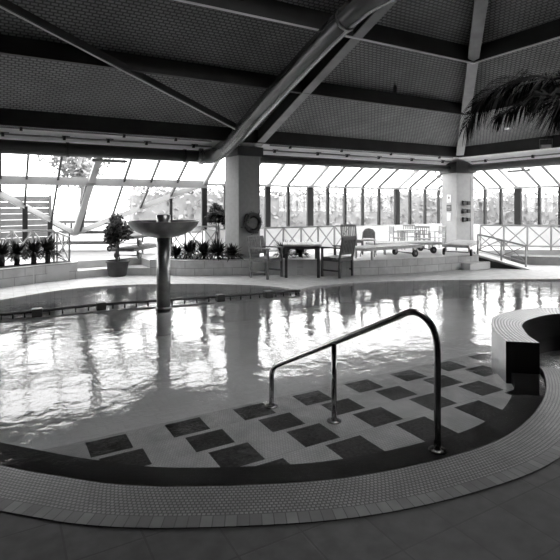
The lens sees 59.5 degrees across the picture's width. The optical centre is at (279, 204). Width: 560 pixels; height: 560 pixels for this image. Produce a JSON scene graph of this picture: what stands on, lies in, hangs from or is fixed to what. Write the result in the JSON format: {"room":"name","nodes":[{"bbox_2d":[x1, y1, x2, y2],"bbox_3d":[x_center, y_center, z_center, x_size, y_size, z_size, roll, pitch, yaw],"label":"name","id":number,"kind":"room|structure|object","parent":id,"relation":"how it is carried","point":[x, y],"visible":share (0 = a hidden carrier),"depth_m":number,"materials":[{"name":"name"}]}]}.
{"room":"indoor swimming pool","nodes":[
{"label":"indoor swimming pool","id":0,"kind":"room"},
{"bbox_2d":[77,265,149,278],"bbox_3d":[-3.803,1.518,11.128,1.520,0.165,0.700,0,0,-30],"label":"floor","id":1,"kind":"structure","parent":0,"point":[132,269],"depth_m":11.06,"materials":[{"name":"tile"}]},
{"bbox_2d":[0,294,302,345],"bbox_3d":[-2.175,1.850,7.915,5.527,0.400,0.448,0,0,-25],"label":"divider","id":2,"kind":"structure","parent":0,"point":[18,330],"depth_m":7.82,"materials":[{"name":"tile"}]},
{"bbox_2d":[0,289,299,319],"bbox_3d":[-2.174,1.590,7.931,5.508,0.120,0.340,0,0,-25],"label":"barrier","id":3,"kind":"object","parent":2,"relation":"on","point":[100,305],"visible":0.98,"depth_m":7.90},
{"bbox_2d":[42,350,491,458],"bbox_3d":[0.397,1.950,4.829,5.725,0.100,0.435,0,0,-30],"label":"floor","id":4,"kind":"structure","parent":0,"point":[90,448],"depth_m":4.49,"materials":[{"name":"tile"}]},
{"bbox_2d":[265,308,446,454],"bbox_3d":[0.495,1.316,3.975,0.125,1.164,1.852,0,0,-42],"label":"pool handrail","id":5,"kind":"object","parent":4,"relation":"on","point":[437,449],"visible":1,"depth_m":3.68,"materials":[{"name":"metal"}]},
{"bbox_2d":[1,212,555,261],"bbox_3d":[-25.405,1.438,44.539,120.000,0.325,77.450,0,0,-30],"label":"floor","id":6,"kind":"structure","parent":0,"point":[82,250],"depth_m":17.60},
{"bbox_2d":[22,206,27,258],"bbox_3d":[-6.022,0.650,11.572,0.110,1.239,0.110,0,0,-30],"label":"trim","id":7,"kind":"structure","parent":6,"relation":"on","point":[24,211],"depth_m":11.53,"materials":[{"name":"black"}]},
{"bbox_2d":[0,191,74,235],"bbox_3d":[-6.031,0.052,11.613,0.100,1.563,3.529,0,0,16],"label":"trim","id":8,"kind":"structure","parent":7,"relation":"attached to","point":[3,195],"depth_m":11.87,"materials":[{"name":"grey"}]},
{"bbox_2d":[72,158,102,235],"bbox_3d":[-4.730,-0.153,11.952,0.140,1.970,3.199,0,0,-32],"label":"trim","id":9,"kind":"structure","parent":8,"relation":"attached to","point":[96,165],"depth_m":11.84,"materials":[{"name":"grey"}]},
{"bbox_3d":[-4.130,-0.820,11.027,0.090,0.640,0.986,0,0,-30],"label":"trim","id":10,"kind":"structure","parent":9,"relation":"attached to","visible":0},
{"bbox_3d":[-3.834,-0.860,11.196,0.723,0.640,0.986,0,0,-30],"label":"window","id":11,"kind":"structure","parent":10,"relation":"attached to","visible":0},
{"bbox_2d":[92,158,127,162],"bbox_3d":[-3.747,-1.009,10.800,0.750,0.153,0.090,0,0,-30],"label":"strip light","id":12,"kind":"object","parent":11,"relation":"attached to","point":[93,159],"visible":0.86,"depth_m":10.77,"materials":[{"name":"paint"}]},
{"bbox_2d":[0,195,51,249],"bbox_3d":[-7.993,0.490,12.652,0.101,1.560,4.165,0,0,42],"label":"fence","id":13,"kind":"object","parent":6,"relation":"on","point":[10,215],"visible":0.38,"depth_m":13.57,"materials":[{"name":"wood"}]},
{"bbox_2d":[37,155,110,226],"bbox_3d":[-11.273,-2.077,27.877,3.989,6.711,4.703,0,0,26],"label":"tree","id":14,"kind":"object","parent":6,"relation":"on","point":[70,166],"visible":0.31,"depth_m":27.48,"materials":[{"name":"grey plant"}]},
{"bbox_2d":[55,241,123,251],"bbox_3d":[-5.274,1.138,13.600,1.742,0.264,0.644,0,0,-6],"label":"sun lounger","id":15,"kind":"object","parent":6,"relation":"on","point":[109,247],"visible":0.62,"depth_m":13.34,"materials":[{"name":"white plastic"}]},
{"bbox_2d":[164,184,428,197],"bbox_3d":[6.023,0.095,54.050,37.556,4.672,4.698,0,0,-23],"label":"woodland","id":16,"kind":"object","parent":6,"relation":"on","point":[295,192],"visible":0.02,"depth_m":52.42,"materials":[{"name":"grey plant"}]},
{"bbox_2d":[126,177,510,232],"bbox_3d":[4.752,0.190,28.043,26.523,3.130,1.995,0,0,-30],"label":"hedge","id":17,"kind":"object","parent":6,"relation":"on","point":[186,206],"visible":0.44,"depth_m":25.95,"materials":[{"name":"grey plant"}]},
{"bbox_2d":[0,297,559,449],"bbox_3d":[1.639,2.075,6.619,13.521,0.150,7.314,0,0,-5],"label":"swimming pool","id":18,"kind":"structure","parent":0,"point":[64,391],"depth_m":6.26,"materials":[{"name":"liquid"}]},
{"bbox_2d":[126,215,198,335],"bbox_3d":[-1.808,1.075,7.607,1.100,1.850,1.100,0,0,-30],"label":"fountain","id":19,"kind":"object","parent":18,"relation":"on","point":[163,228],"visible":1,"depth_m":7.50,"materials":[{"name":"metal"}]},
{"bbox_2d":[126,220,198,237],"bbox_3d":[-1.808,0.374,7.607,1.100,0.252,1.100,0,0,-30],"label":"bowl","id":20,"kind":"object","parent":19,"relation":"on","point":[150,228],"depth_m":7.24,"materials":[{"name":"metal"}]},
{"bbox_2d":[492,307,559,383],"bbox_3d":[3.294,1.705,5.861,2.770,0.690,1.058,0,0,-30],"label":"wall","id":21,"kind":"structure","parent":18,"relation":"on","point":[519,337],"depth_m":5.35,"materials":[{"name":"tile"}]},
{"bbox_2d":[0,373,545,486],"bbox_3d":[-1.051,1.885,3.891,7.169,0.430,2.205,0,0,2],"label":"trim","id":22,"kind":"structure","parent":21,"relation":"attached to","point":[529,390],"depth_m":3.14,"materials":[{"name":"tile"}]},
{"bbox_2d":[0,367,559,515],"bbox_3d":[-0.996,1.603,3.678,7.621,0.014,2.331,0,0,0],"label":"pool edge","id":23,"kind":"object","parent":21,"relation":"attached to","point":[540,432],"depth_m":2.77,"materials":[{"name":"tile"}]},
{"bbox_2d":[0,440,559,528],"bbox_3d":[-0.969,1.603,3.568,7.774,0.015,2.302,0,0,-1],"label":"trim","id":24,"kind":"structure","parent":21,"relation":"attached to","point":[552,454],"depth_m":2.52,"materials":[{"name":"tile"}]},
{"bbox_2d":[0,0,559,146],"bbox_3d":[-0.758,-2.860,3.367,22.020,2.380,13.700,0,0,-30],"label":"ceiling","id":25,"kind":"structure","parent":0,"point":[163,29],"depth_m":8.85,"materials":[{"name":"metal"}]},
{"bbox_2d":[0,108,459,157],"bbox_3d":[-4.149,-1.632,9.226,21.934,0.420,0.100,0,0,-30],"label":"trim","id":26,"kind":"structure","parent":25,"relation":"attached to","point":[8,117],"depth_m":10.40,"materials":[{"name":"metal"}]},
{"bbox_2d":[0,34,465,114],"bbox_3d":[-4.095,-2.320,7.047,19.869,0.260,0.100,0,0,-30],"label":"trim","id":27,"kind":"structure","parent":25,"relation":"attached to","point":[9,45],"depth_m":8.52,"materials":[{"name":"metal"}]},
{"bbox_2d":[171,0,472,63],"bbox_3d":[-4.050,-2.972,5.254,18.170,0.300,0.100,0,0,-30],"label":"trim","id":28,"kind":"structure","parent":25,"relation":"attached to","point":[272,9],"depth_m":7.87,"materials":[{"name":"metal"}]},
{"bbox_2d":[0,0,235,129],"bbox_3d":[-2.656,-2.260,7.684,0.060,1.339,6.344,0,0,33],"label":"beam","id":29,"kind":"structure","parent":28,"relation":"attached to","point":[6,5],"depth_m":7.52,"materials":[{"name":"grey"}]},
{"bbox_2d":[254,1,395,145],"bbox_3d":[0.955,-2.724,8.862,0.190,2.707,6.082,0,0,-30],"label":"roof beam","id":30,"kind":"structure","parent":25,"relation":"attached to","point":[321,70],"depth_m":9.20,"materials":[{"name":"metal"}]},
{"bbox_2d":[456,0,487,155],"bbox_3d":[4.100,-2.757,10.587,0.210,2.594,8.211,0,0,17],"label":"roof beam","id":31,"kind":"structure","parent":25,"relation":"attached to","point":[479,11],"depth_m":9.56,"materials":[{"name":"metal"}]},
{"bbox_2d":[460,135,559,157],"bbox_3d":[8.731,-1.632,8.779,0.100,0.420,13.540,0,0,-30],"label":"trim","id":32,"kind":"structure","parent":25,"relation":"attached to","point":[531,143],"depth_m":13.15,"materials":[{"name":"metal"}]},
{"bbox_2d":[469,84,559,114],"bbox_3d":[6.938,-2.320,7.756,0.100,0.260,9.700,0,0,-30],"label":"trim","id":33,"kind":"structure","parent":25,"relation":"attached to","point":[551,87],"depth_m":10.84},
{"bbox_2d":[473,18,559,63],"bbox_3d":[5.462,-2.972,6.915,0.100,0.300,6.540,0,0,-30],"label":"trim","id":34,"kind":"structure","parent":25,"relation":"attached to","point":[549,30],"depth_m":8.79,"materials":[{"name":"metal"}]},
{"bbox_2d":[0,264,559,559],"bbox_3d":[0.537,1.850,4.105,27.000,0.500,18.600,0,0,-30],"label":"floor","id":35,"kind":"structure","parent":0,"point":[518,519],"depth_m":2.48,"materials":[{"name":"tile"}]},
{"bbox_2d":[103,212,134,276],"bbox_3d":[-3.623,0.878,11.100,0.798,1.443,0.683,0,0,-30],"label":"potted tree","id":36,"kind":"object","parent":35,"relation":"on","point":[116,232],"visible":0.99,"depth_m":10.93,"materials":[{"name":"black plant"}]},
{"bbox_2d":[247,236,283,279],"bbox_3d":[-0.324,1.151,10.877,0.620,0.898,0.585,0,0,36],"label":"garden chair","id":37,"kind":"object","parent":35,"relation":"on","point":[266,259],"visible":1,"depth_m":10.86,"materials":[{"name":"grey wood"}]},
{"bbox_2d":[283,242,321,277],"bbox_3d":[0.490,1.232,11.120,0.860,0.736,0.800,0,0,0],"label":"garden table","id":38,"kind":"object","parent":35,"relation":"on","point":[287,245],"visible":0.97,"depth_m":10.76,"materials":[{"name":"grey wood"}]},
{"bbox_2d":[320,236,356,277],"bbox_3d":[1.313,1.151,11.021,0.620,0.898,0.585,0,0,40],"label":"garden chair","id":39,"kind":"object","parent":35,"relation":"on","point":[345,246],"visible":0.97,"depth_m":10.89,"materials":[{"name":"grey wood"}]},
{"bbox_2d":[457,69,559,145],"bbox_3d":[3.507,0.025,3.676,4.024,3.158,2.981,0,0,40],"label":"palm tree","id":40,"kind":"object","parent":35,"relation":"on","point":[539,98],"visible":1,"depth_m":4.14,"materials":[{"name":"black plant"}]},
{"bbox_2d":[0,126,559,164],"bbox_3d":[-0.315,-1.510,3.620,23.040,0.440,15.600,0,0,-30],"label":"ceiling","id":41,"kind":"structure","parent":0,"point":[10,130],"depth_m":12.41,"materials":[{"name":"white paint"}]},
{"bbox_2d":[0,139,198,161],"bbox_3d":[-7.944,-1.140,8.075,13.800,0.308,0.308,0,0,-30],"label":"air duct","id":42,"kind":"object","parent":41,"relation":"attached to","point":[67,149],"visible":1,"depth_m":10.27,"materials":[{"name":"black metal"}]},
{"bbox_2d":[0,126,211,141],"bbox_3d":[-4.696,-1.452,9.444,7.200,0.085,0.060,0,0,-30],"label":"pipe","id":43,"kind":"object","parent":41,"relation":"attached to","point":[19,128],"visible":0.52,"depth_m":10.04,"materials":[{"name":"grey plastic"}]},
{"bbox_2d":[0,132,211,147],"bbox_3d":[-4.762,-1.353,9.660,7.300,0.085,0.060,0,0,-30],"label":"pipe","id":44,"kind":"object","parent":41,"relation":"attached to","point":[2,134],"visible":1,"depth_m":10.24,"materials":[{"name":"grey plastic"}]},
{"bbox_2d":[198,0,396,164],"bbox_3d":[0.200,-2.151,8.908,0.984,2.411,7.069,0,0,-38],"label":"air duct","id":45,"kind":"object","parent":41,"relation":"attached to","point":[345,19],"visible":0.94,"depth_m":8.40,"materials":[{"name":"metal"}]},
{"bbox_2d":[263,149,451,162],"bbox_3d":[2.491,-1.353,13.797,6.760,0.085,0.060,0,0,-30],"label":"pipe","id":46,"kind":"object","parent":41,"relation":"attached to","point":[273,150],"visible":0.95,"depth_m":13.49,"materials":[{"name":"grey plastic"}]},
{"bbox_2d":[270,145,452,158],"bbox_3d":[2.557,-1.452,13.581,6.460,0.085,0.060,0,0,-30],"label":"pipe","id":47,"kind":"object","parent":41,"relation":"attached to","point":[290,147],"visible":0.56,"depth_m":13.27,"materials":[{"name":"grey plastic"}]},
{"bbox_2d":[468,157,559,171],"bbox_3d":[8.736,-1.160,10.681,0.220,0.217,11.000,0,0,-30],"label":"air duct","id":48,"kind":"object","parent":41,"relation":"hanging from","point":[555,161],"visible":1,"depth_m":13.99,"materials":[{"name":"metal"}]},
{"bbox_2d":[471,153,559,161],"bbox_3d":[7.758,-1.333,12.052,0.150,0.085,7.250,0,0,-30],"label":"pipe","id":49,"kind":"object","parent":41,"relation":"attached to","point":[531,156],"visible":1,"depth_m":13.85,"materials":[{"name":"grey plastic"}]},
{"bbox_2d":[5,241,559,283],"bbox_3d":[-2.793,1.435,9.942,27.000,0.330,5.160,0,0,-30],"label":"floor","id":50,"kind":"structure","parent":0,"point":[56,272],"depth_m":11.74,"materials":[{"name":"tile"}]},
{"bbox_2d":[0,230,54,261],"bbox_3d":[-5.962,0.910,10.900,1.916,0.720,0.048,0,0,0],"label":"railing","id":51,"kind":"object","parent":50,"relation":"on","point":[10,231],"visible":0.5,"depth_m":10.88,"materials":[{"name":"metal"}]},
{"bbox_2d":[0,261,70,268],"bbox_3d":[-6.267,1.312,9.085,0.668,0.115,4.876,0,0,43],"label":"soil","id":52,"kind":"object","parent":50,"relation":"on","point":[29,264],"visible":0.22,"depth_m":10.34,"materials":[{"name":"soil"}]},
{"bbox_2d":[0,240,16,265],"bbox_3d":[-5.714,0.985,10.102,0.766,0.574,0.785,0,0,-30],"label":"spiky plant","id":53,"kind":"object","parent":52,"relation":"in","point":[3,247],"visible":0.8,"depth_m":10.06,"materials":[{"name":"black plant"}]},
{"bbox_2d":[1,239,34,264],"bbox_3d":[-5.487,0.974,10.243,0.785,0.597,0.782,0,0,-30],"label":"spiky plant","id":54,"kind":"object","parent":52,"relation":"in","point":[16,249],"visible":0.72,"depth_m":10.16,"materials":[{"name":"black plant"}]},
{"bbox_2d":[21,238,48,263],"bbox_3d":[-5.232,0.986,10.391,0.850,0.572,0.916,0,0,-30],"label":"spiky plant","id":55,"kind":"object","parent":52,"relation":"in","point":[33,248],"visible":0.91,"depth_m":10.32,"materials":[{"name":"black plant"}]},
{"bbox_2d":[32,237,63,263],"bbox_3d":[-4.961,0.953,10.518,0.836,0.639,0.905,0,0,41],"label":"spiky plant","id":56,"kind":"object","parent":52,"relation":"in","point":[48,246],"visible":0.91,"depth_m":10.49,"materials":[{"name":"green plant"}]},
{"bbox_2d":[56,231,69,261],"bbox_3d":[-4.797,0.980,10.840,0.448,0.779,0.048,0,0,27],"label":"railing","id":57,"kind":"object","parent":52,"relation":"on","point":[57,232],"visible":0.83,"depth_m":10.83,"materials":[{"name":"metal"}]},
{"bbox_2d":[0,262,76,287],"bbox_3d":[-6.052,1.420,8.860,0.293,0.360,4.868,0,0,43],"label":"wall","id":58,"kind":"structure","parent":50,"relation":"attached to","point":[23,275],"depth_m":9.87,"materials":[{"name":"tile"}]},
{"bbox_2d":[111,243,156,258],"bbox_3d":[-3.471,1.138,12.150,0.644,0.264,1.742,0,0,11],"label":"sun lounger","id":59,"kind":"object","parent":50,"relation":"on","point":[132,248],"visible":0.76,"depth_m":11.58,"materials":[{"name":"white plastic"}]},
{"bbox_2d":[115,233,147,246],"bbox_3d":[-3.471,0.848,12.150,0.644,0.264,1.742,0,0,11],"label":"sun lounger","id":60,"kind":"object","parent":59,"relation":"on","point":[137,236],"visible":0.38,"depth_m":11.51,"materials":[{"name":"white plastic"}]},
{"bbox_2d":[170,226,219,254],"bbox_3d":[-2.179,0.900,12.399,1.355,0.740,0.040,0,0,-21],"label":"railing","id":61,"kind":"object","parent":50,"relation":"on","point":[202,227],"visible":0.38,"depth_m":12.46,"materials":[{"name":"metal"}]},
{"bbox_2d":[156,258,242,259],"bbox_3d":[-1.898,1.312,11.377,2.103,0.115,0.436,0,0,0],"label":"soil","id":62,"kind":"object","parent":50,"relation":"on","point":[156,258],"visible":0.24,"depth_m":11.28,"materials":[{"name":"soil"}]},
{"bbox_2d":[170,243,188,258],"bbox_3d":[-2.467,1.082,11.558,0.667,0.418,0.712,0,0,-11],"label":"spiky plant","id":63,"kind":"object","parent":62,"relation":"in","point":[175,252],"visible":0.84,"depth_m":11.49,"materials":[{"name":"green plant"}]},
{"bbox_2d":[173,237,198,258],"bbox_3d":[-2.198,1.033,11.767,1.003,0.593,0.964,0,0,-30],"label":"spiky plant","id":64,"kind":"object","parent":62,"relation":"in","point":[188,247],"visible":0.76,"depth_m":11.63,"materials":[{"name":"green plant"}]},
{"bbox_2d":[187,238,216,259],"bbox_3d":[-1.821,1.048,11.477,0.914,0.563,0.992,0,0,-30],"label":"spiky plant","id":65,"kind":"object","parent":62,"relation":"in","point":[202,250],"visible":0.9,"depth_m":11.37,"materials":[{"name":"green plant"}]},
{"bbox_2d":[202,238,230,261],"bbox_3d":[-1.413,1.044,11.475,0.852,0.576,0.944,0,0,-30],"label":"spiky plant","id":66,"kind":"object","parent":62,"relation":"in","point":[216,248],"visible":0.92,"depth_m":11.32,"materials":[{"name":"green plant"}]},
{"bbox_2d":[222,243,244,261],"bbox_3d":[-1.100,1.083,11.321,0.745,0.444,0.761,0,0,-30],"label":"spiky plant","id":67,"kind":"object","parent":62,"relation":"in","point":[232,250],"visible":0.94,"depth_m":11.20,"materials":[{"name":"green plant"}]},
{"bbox_2d":[205,202,224,253],"bbox_3d":[-1.626,0.602,12.639,0.660,1.336,0.658,0,0,-30],"label":"potted tree","id":68,"kind":"object","parent":50,"relation":"on","point":[216,213],"visible":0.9,"depth_m":12.52,"materials":[{"name":"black plant"}]},
{"bbox_2d":[225,146,262,257],"bbox_3d":[-0.924,0.100,12.056,0.740,3.000,0.740,0,0,-38],"label":"column","id":69,"kind":"structure","parent":50,"relation":"on","point":[242,166],"depth_m":11.80,"materials":[{"name":"paint"}]},
{"bbox_2d":[241,211,262,234],"bbox_3d":[-0.631,0.427,11.772,0.648,0.631,0.150,0,0,-38],"label":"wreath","id":70,"kind":"object","parent":69,"relation":"attached to","point":[252,221],"visible":1,"depth_m":11.76,"materials":[{"name":"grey plastic"}]},
{"bbox_2d":[150,259,350,275],"bbox_3d":[-0.658,1.425,11.223,4.624,0.350,0.316,0,0,-1],"label":"wall","id":71,"kind":"structure","parent":50,"relation":"attached to","point":[233,266],"depth_m":11.12,"materials":[{"name":"tile"}]},
{"bbox_2d":[264,225,350,251],"bbox_3d":[0.776,0.910,12.818,2.685,0.720,0.035,0,0,-30],"label":"railing","id":72,"kind":"object","parent":50,"relation":"on","point":[333,226],"visible":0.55,"depth_m":12.69,"materials":[{"name":"metal"}]},
{"bbox_2d":[340,224,360,245],"bbox_3d":[1.890,0.895,12.933,0.452,0.750,0.474,0,0,-17],"label":"garden chair","id":73,"kind":"object","parent":50,"relation":"on","point":[342,226],"visible":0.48,"depth_m":13.10,"materials":[{"name":"plastic"}]},
{"bbox_2d":[360,228,376,256],"bbox_3d":[2.203,0.927,12.209,0.365,0.700,0.418,0,0,17],"label":"garden chair","id":74,"kind":"object","parent":50,"relation":"on","point":[367,233],"visible":0.84,"depth_m":12.27,"materials":[{"name":"grey plastic"}]},
{"bbox_2d":[354,243,422,259],"bbox_3d":[2.550,1.123,11.850,1.935,0.293,0.716,0,0,-33],"label":"sun lounger","id":75,"kind":"object","parent":50,"relation":"on","point":[394,247],"visible":0.94,"depth_m":11.71,"materials":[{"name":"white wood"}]},
{"bbox_2d":[366,240,442,254],"bbox_3d":[3.300,1.123,13.020,1.935,0.293,0.716,0,0,-14],"label":"sun lounger","id":76,"kind":"object","parent":50,"relation":"on","point":[432,249],"visible":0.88,"depth_m":12.85,"materials":[{"name":"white plastic"}]},
{"bbox_2d":[353,254,478,274],"bbox_3d":[3.372,1.431,11.780,3.717,0.338,0.284,0,0,-22],"label":"wall","id":77,"kind":"structure","parent":50,"relation":"attached to","point":[443,263],"depth_m":11.51,"materials":[{"name":"tile"}]},
{"bbox_2d":[415,226,430,249],"bbox_3d":[4.013,0.935,13.750,0.398,0.671,0.374,0,0,11],"label":"chair","id":78,"kind":"object","parent":50,"relation":"on","point":[418,227],"visible":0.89,"depth_m":13.88,"materials":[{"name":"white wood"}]},
{"bbox_2d":[428,225,445,247],"bbox_3d":[4.550,0.935,14.200,0.374,0.671,0.398,0,0,-11],"label":"chair","id":79,"kind":"object","parent":50,"relation":"on","point":[443,228],"visible":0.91,"depth_m":14.22,"materials":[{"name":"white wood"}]},
{"bbox_2d":[439,162,476,243],"bbox_3d":[5.763,-0.045,15.893,0.810,2.630,0.810,0,0,-22],"label":"column","id":80,"kind":"structure","parent":50,"relation":"on","point":[458,183],"depth_m":15.60,"materials":[{"name":"white paint"}]},
{"bbox_2d":[260,155,450,171],"bbox_3d":[2.414,-1.160,13.983,6.810,0.217,0.220,0,0,-30],"label":"air duct","id":81,"kind":"object","parent":80,"relation":"attached to","point":[267,159],"visible":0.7,"depth_m":13.62,"materials":[{"name":"metal"}]},
{"bbox_2d":[442,240,480,255],"bbox_3d":[4.800,1.123,12.900,0.716,0.293,1.935,0,0,30],"label":"sun lounger","id":82,"kind":"object","parent":50,"relation":"on","point":[456,244],"visible":0.95,"depth_m":12.39,"materials":[{"name":"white plastic"}]},
{"bbox_2d":[479,257,518,268],"bbox_3d":[5.522,1.458,12.365,1.058,0.276,0.007,0,0,24],"label":"trim","id":83,"kind":"structure","parent":50,"relation":"attached to","point":[493,264],"depth_m":12.37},
{"bbox_2d":[477,233,526,266],"bbox_3d":[5.602,1.135,12.400,1.157,0.809,0.049,0,0,24],"label":"railing","id":84,"kind":"object","parent":50,"relation":"on","point":[478,234],"visible":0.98,"depth_m":12.38,"materials":[{"name":"metal"}]},
{"bbox_2d":[479,224,559,250],"bbox_3d":[6.920,0.910,13.704,2.601,0.720,0.049,0,0,5],"label":"railing","id":85,"kind":"object","parent":50,"relation":"on","point":[480,225],"visible":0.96,"depth_m":13.71,"materials":[{"name":"metal"}]},
{"bbox_2d":[88,361,493,465],"bbox_3d":[0.780,1.920,4.555,5.332,0.160,0.420,0,0,-30],"label":"floor","id":86,"kind":"structure","parent":0,"point":[144,455],"depth_m":4.16,"materials":[{"name":"tile"}]},
{"bbox_2d":[203,224,441,250],"bbox_3d":[2.122,0.965,15.152,9.460,0.610,0.120,0,0,-30],"label":"wall","id":87,"kind":"structure","parent":0,"point":[381,232],"depth_m":14.68,"materials":[{"name":"white paint"}]},
{"bbox_2d":[75,188,197,235],"bbox_3d":[-3.773,0.102,13.044,3.662,1.465,0.100,0,0,8],"label":"trim","id":88,"kind":"structure","parent":87,"relation":"attached to","point":[184,190],"depth_m":12.99,"materials":[{"name":"grey"}]},
{"bbox_2d":[201,183,224,229],"bbox_3d":[-1.756,0.055,12.928,0.660,1.250,0.080,0,0,-30],"label":"window","id":89,"kind":"structure","parent":87,"relation":"in","point":[203,190],"depth_m":12.77,"materials":[{"name":"black"}]},
{"bbox_2d":[264,164,288,227],"bbox_3d":[0.137,-0.230,13.474,0.750,1.820,1.008,0,0,-30],"label":"window","id":90,"kind":"structure","parent":87,"relation":"in","point":[267,190],"depth_m":13.69,"materials":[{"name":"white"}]},
{"bbox_2d":[286,185,308,226],"bbox_3d":[0.542,0.055,14.239,0.788,1.250,0.080,0,0,-30],"label":"window","id":91,"kind":"structure","parent":87,"relation":"in","point":[298,186],"depth_m":14.04,"materials":[{"name":"black"}]},
{"bbox_2d":[287,165,328,187],"bbox_3d":[0.805,-0.840,13.842,0.816,0.680,0.986,0,0,-30],"label":"window","id":92,"kind":"structure","parent":91,"relation":"attached to","point":[302,166],"depth_m":13.86,"materials":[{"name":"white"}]},
{"bbox_2d":[307,186,327,225],"bbox_3d":[1.115,0.055,14.566,0.730,1.250,0.080,0,0,-30],"label":"window","id":93,"kind":"structure","parent":87,"relation":"in","point":[310,191],"depth_m":14.40,"materials":[{"name":"black"}]},
{"bbox_2d":[326,186,345,225],"bbox_3d":[1.698,0.055,14.898,0.688,1.250,0.080,0,0,-30],"label":"window","id":94,"kind":"structure","parent":87,"relation":"in","point":[327,189],"depth_m":14.72,"materials":[{"name":"black"}]},
{"bbox_2d":[343,186,362,225],"bbox_3d":[2.280,0.055,15.230,0.728,1.250,0.080,0,0,-30],"label":"window","id":95,"kind":"structure","parent":87,"relation":"in","point":[347,187],"depth_m":15.05,"materials":[{"name":"black"}]},
{"bbox_2d":[361,187,379,225],"bbox_3d":[2.870,0.055,15.567,0.708,1.250,0.080,0,0,-30],"label":"window","id":96,"kind":"structure","parent":87,"relation":"in","point":[362,190],"depth_m":15.40,"materials":[{"name":"black"}]},
{"bbox_2d":[377,187,397,225],"bbox_3d":[3.496,0.055,15.924,0.808,1.250,0.080,0,0,-30],"label":"window","id":97,"kind":"structure","parent":87,"relation":"in","point":[378,190],"depth_m":15.73,"materials":[{"name":"black"}]},
{"bbox_2d":[378,170,418,188],"bbox_3d":[3.758,-0.840,15.527,0.836,0.680,0.986,0,0,-30],"label":"window","id":98,"kind":"structure","parent":97,"relation":"attached to","point":[394,171],"depth_m":15.53,"materials":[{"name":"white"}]},
{"bbox_2d":[394,188,410,224],"bbox_3d":[4.055,0.055,16.243,0.680,1.250,0.080,0,0,-30],"label":"window","id":99,"kind":"structure","parent":87,"relation":"in","point":[396,191],"depth_m":16.09,"materials":[{"name":"black"}]},
{"bbox_2d":[408,188,425,224],"bbox_3d":[4.638,0.055,16.576,0.738,1.250,0.080,0,0,-30],"label":"window","id":100,"kind":"structure","parent":87,"relation":"in","point":[409,191],"depth_m":16.39,"materials":[{"name":"black"}]},
{"bbox_2d":[423,188,438,223],"bbox_3d":[5.224,0.055,16.910,0.688,1.250,0.080,0,0,-30],"label":"window","id":101,"kind":"structure","parent":87,"relation":"in","point":[424,191],"depth_m":16.75,"materials":[{"name":"black"}]},
{"bbox_2d":[147,366,543,467],"bbox_3d":[1.055,1.890,4.222,4.384,0.220,0.430,0,0,-30],"label":"floor","id":102,"kind":"structure","parent":0,"point":[251,450],"depth_m":3.90,"materials":[{"name":"tile"}]},
{"bbox_2d":[240,387,513,466],"bbox_3d":[1.230,1.860,3.798,4.500,0.280,0.480,0,0,-30],"label":"floor","id":103,"kind":"structure","parent":0,"point":[465,415],"depth_m":3.69,"materials":[{"name":"tile"}]},
{"bbox_2d":[461,261,489,269],"bbox_3d":[4.893,1.518,12.312,0.900,0.165,0.340,0,0,-30],"label":"step","id":104,"kind":"structure","parent":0,"point":[478,265],"depth_m":12.14,"materials":[{"name":"tile"}]},
{"bbox_2d":[474,224,559,248],"bbox_3d":[9.359,1.130,11.929,0.120,0.940,12.650,0,0,-30],"label":"wall","id":105,"kind":"structure","parent":0,"point":[532,235],"depth_m":15.14,"materials":[{"name":"white paint"}]},
{"bbox_2d":[483,187,499,224],"bbox_3d":[6.975,0.055,16.088,0.080,1.250,0.638,0,0,-30],"label":"window","id":106,"kind":"structure","parent":105,"relation":"in","point":[485,189],"depth_m":16.31,"materials":[{"name":"black"}]},
{"bbox_2d":[499,187,516,224],"bbox_3d":[7.273,0.055,15.567,0.080,1.250,0.638,0,0,-30],"label":"window","id":107,"kind":"structure","parent":105,"relation":"in","point":[501,188],"depth_m":15.79,"materials":[{"name":"black"}]},
{"bbox_2d":[483,170,519,187],"bbox_3d":[6.875,-0.845,15.305,0.986,0.670,0.666,0,0,-30],"label":"window","id":108,"kind":"structure","parent":107,"relation":"attached to","point":[485,172],"depth_m":15.18,"materials":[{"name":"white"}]},
{"bbox_2d":[514,186,538,226],"bbox_3d":[7.577,0.055,15.034,0.080,1.250,0.810,0,0,-30],"label":"window","id":109,"kind":"structure","parent":105,"relation":"in","point":[517,192],"depth_m":15.24,"materials":[{"name":"black"}]},
{"bbox_2d":[511,254,559,265],"bbox_3d":[7.522,1.490,13.366,2.441,0.220,0.860,0,0,4],"label":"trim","id":110,"kind":"structure","parent":105,"relation":"attached to","point":[531,259],"depth_m":13.09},
{"bbox_2d":[538,185,558,227],"bbox_3d":[7.922,0.055,14.429,0.080,1.250,0.658,0,0,-30],"label":"window","id":111,"kind":"structure","parent":105,"relation":"in","point":[552,186],"depth_m":14.64,"materials":[{"name":"black"}]},
{"bbox_2d":[540,350,559,367],"bbox_3d":[3.668,1.960,5.177,1.978,0.280,1.979,0,0,-30],"label":"water","id":112,"kind":"structure","parent":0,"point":[551,359],"depth_m":5.77,"materials":[{"name":"liquid"}]},
{"bbox_3d":[44.750,1.440,-1.759,44.000,0.320,72.600,0,0,-30],"label":"floor","id":113,"kind":"structure","parent":0,"visible":0},
{"bbox_2d":[487,188,557,226],"bbox_3d":[20.109,0.208,21.245,1.960,3.026,25.376,0,0,-30],"label":"hedge","id":114,"kind":"object","parent":113,"relation":"on","point":[549,205],"visible":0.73,"depth_m":29.52,"materials":[{"name":"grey plant"}]},
{"bbox_3d":[-12.949,-0.065,6.555,4.000,2.670,0.120,0,0,-30],"label":"wall","id":115,"kind":"structure","parent":0,"visible":0},
{"bbox_2d":[0,175,207,187],"bbox_3d":[-6.560,-0.540,10.188,10.700,0.190,0.090,0,0,-30],"label":"trim","id":116,"kind":"structure","parent":115,"relation":"attached to","point":[6,179],"depth_m":11.47,"materials":[{"name":"paint"}]},
{"bbox_2d":[177,161,219,184],"bbox_3d":[-2.052,-0.840,12.213,0.793,0.680,0.986,0,0,-30],"label":"window","id":117,"kind":"structure","parent":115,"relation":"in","point":[186,163],"depth_m":12.25,"materials":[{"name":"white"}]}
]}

